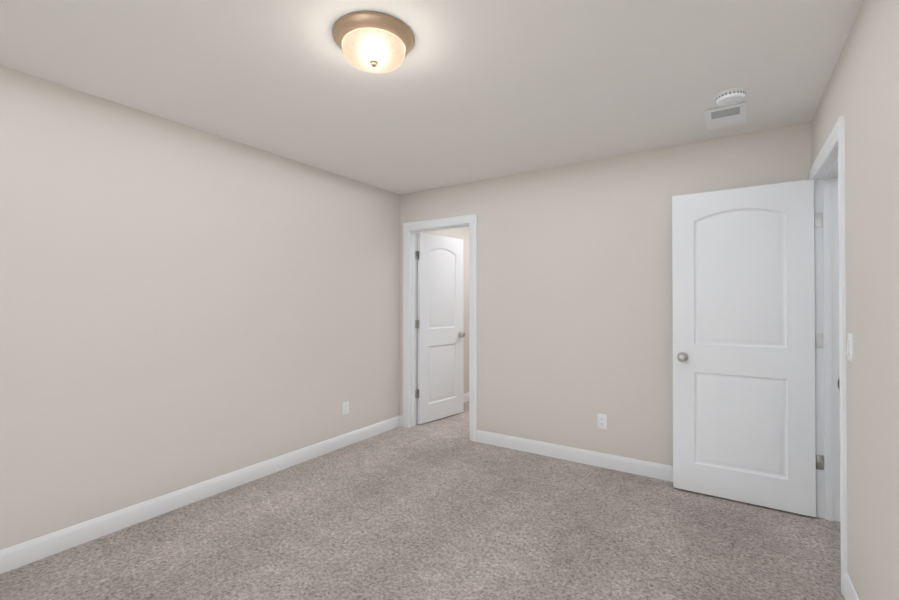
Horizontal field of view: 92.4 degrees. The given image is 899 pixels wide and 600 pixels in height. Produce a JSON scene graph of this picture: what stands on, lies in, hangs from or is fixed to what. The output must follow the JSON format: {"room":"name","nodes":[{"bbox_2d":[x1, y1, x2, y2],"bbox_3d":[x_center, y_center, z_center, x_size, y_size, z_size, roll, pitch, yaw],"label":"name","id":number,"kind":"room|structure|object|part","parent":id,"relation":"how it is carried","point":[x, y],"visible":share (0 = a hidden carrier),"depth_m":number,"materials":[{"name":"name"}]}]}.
{"room":"empty bedroom","nodes":[
{"label":"empty bedroom","id":0,"kind":"room"},
{"bbox_2d":[0,65,468,549],"bbox_3d":[-0.982,0.105,3.960,0.115,2.440,7.466,0,0,33],"label":"wall","id":1,"kind":"structure","parent":0,"point":[182,306],"depth_m":2.67,"materials":[{"name":"beige paint"}]},
{"bbox_2d":[0,415,402,573],"bbox_3d":[-1.711,1.262,2.713,0.030,0.110,4.366,0,0,33],"label":"baseboard","id":2,"kind":"structure","parent":1,"relation":"attached to","point":[29,551],"depth_m":2.65,"materials":[{"name":"white wood"}]},
{"bbox_2d":[343,401,348,414],"bbox_3d":[-0.940,0.983,3.906,0.008,0.114,0.070,0,0,33],"label":"outlet","id":3,"kind":"object","parent":1,"relation":"attached to","point":[346,407],"visible":1,"depth_m":3.90,"materials":[{"name":"white plastic"}]},
{"bbox_2d":[464,392,468,401],"bbox_3d":[0.296,1.283,5.771,0.013,0.110,2.719,0,0,33],"label":"baseboard","id":4,"kind":"structure","parent":1,"relation":"attached to","point":[466,395],"depth_m":5.65,"materials":[{"name":"white wood"}]},
{"bbox_2d":[0,401,844,599],"bbox_3d":[1.010,1.366,2.637,4.986,0.100,7.566,0,0,33],"label":"floor","id":5,"kind":"structure","parent":0,"point":[445,508],"depth_m":2.35,"materials":[{"name":"carpet"}]},
{"bbox_2d":[0,0,862,194],"bbox_3d":[1.010,-1.174,2.655,4.986,0.100,7.566,0,0,33],"label":"ceiling","id":6,"kind":"structure","parent":0,"point":[467,91],"depth_m":2.14,"materials":[{"name":"white paint"}]},
{"bbox_2d":[332,11,414,72],"bbox_3d":[-0.326,-1.067,1.859,0.349,0.124,0.349,0,0,33],"label":"ceiling light","id":7,"kind":"object","parent":6,"relation":"attached to","point":[372,42],"visible":1,"depth_m":1.77,"materials":[{"name":"white glass"}]},
{"bbox_3d":[-0.326,-1.062,1.859,0.268,0.075,0.268,0,0,33],"label":"glass","id":8,"kind":"part","parent":7,"relation":"part of","materials":[{"name":"white glass"}]},
{"bbox_2d":[704,101,746,129],"bbox_3d":[1.686,-1.119,2.631,0.212,0.011,0.332,0,0,33],"label":"ceiling vent","id":9,"kind":"object","parent":6,"relation":"in","point":[723,116],"visible":1,"depth_m":2.61,"materials":[{"name":"white plastic"}]},
{"bbox_2d":[713,88,748,105],"bbox_3d":[1.545,-1.105,2.369,0.165,0.040,0.165,0,0,33],"label":"smoke detector","id":10,"kind":"object","parent":6,"relation":"attached to","point":[732,96],"visible":1,"depth_m":2.33,"materials":[{"name":"white plastic"}]},
{"bbox_2d":[400,121,811,465],"bbox_3d":[0.959,0.103,3.645,3.472,2.440,0.115,0,0,33],"label":"wall","id":11,"kind":"structure","parent":0,"point":[574,305],"depth_m":3.47,"materials":[{"name":"beige paint"}]},
{"bbox_2d":[403,214,476,441],"bbox_3d":[-0.081,0.263,4.329,0.890,2.130,0.149,0,0,33],"label":"door frame","id":12,"kind":"structure","parent":11,"relation":"attached to","point":[471,220],"depth_m":4.47,"materials":[{"name":"white wood"}]},
{"bbox_2d":[417,232,464,423],"bbox_3d":[-0.087,0.305,4.829,0.173,2.030,0.730,0,-1,42],"label":"door","id":13,"kind":"structure","parent":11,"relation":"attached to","point":[440,376],"depth_m":4.78,"materials":[{"name":"painted wood"},{"name":"satin nickel"}]},
{"bbox_3d":[0.110,0.409,5.044,0.173,0.066,0.066,0,-1,42],"label":"knob","id":14,"kind":"part","parent":13,"relation":"part of","materials":[{"name":"silver metal"}]},
{"bbox_2d":[477,430,672,481],"bbox_3d":[1.266,1.266,3.355,2.421,0.110,0.016,0,0,33],"label":"baseboard","id":15,"kind":"structure","parent":11,"relation":"attached to","point":[624,464],"depth_m":3.48,"materials":[{"name":"white wood"}]},
{"bbox_2d":[597,414,606,428],"bbox_3d":[1.205,0.963,3.403,0.070,0.114,0.008,0,0,33],"label":"outlet","id":16,"kind":"object","parent":11,"relation":"attached to","point":[601,421],"visible":1,"depth_m":3.40,"materials":[{"name":"white plastic"}]},
{"bbox_2d":[812,0,898,599],"bbox_3d":[1.127,0.083,0.850,0.115,2.440,4.366,0,0,33],"label":"wall","id":17,"kind":"structure","parent":0,"point":[861,93],"depth_m":1.55,"materials":[{"name":"beige paint"}]},
{"bbox_2d":[671,179,815,516],"bbox_3d":[1.884,0.290,2.811,0.781,2.030,0.173,0,0,33],"label":"door","id":18,"kind":"structure","parent":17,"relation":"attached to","point":[744,339],"depth_m":2.77,"materials":[{"name":"white wood"}]},
{"bbox_3d":[1.619,0.395,2.985,0.066,0.066,0.173,0,0,33],"label":"knob","id":19,"kind":"part","parent":18,"relation":"part of","materials":[{"name":"silver metal"}]},
{"bbox_2d":[809,115,846,595],"bbox_3d":[2.060,0.248,2.265,0.149,2.130,0.935,0,0,33],"label":"door frame","id":20,"kind":"structure","parent":17,"relation":"attached to","point":[827,354],"depth_m":2.57,"materials":[{"name":"white wood"}]},
{"bbox_2d":[846,333,852,360],"bbox_3d":[1.692,0.200,1.824,0.013,0.114,0.070,0,0,33],"label":"light switch","id":21,"kind":"object","parent":17,"relation":"attached to","point":[849,352],"visible":1,"depth_m":1.81,"materials":[{"name":"white plastic"}]},
{"bbox_2d":[844,572,858,599],"bbox_3d":[0.810,1.246,0.479,0.013,0.110,3.411,0,0,33],"label":"baseboard","id":22,"kind":"structure","parent":17,"relation":"attached to","point":[850,593],"depth_m":1.83,"materials":[{"name":"white wood"}]}
]}

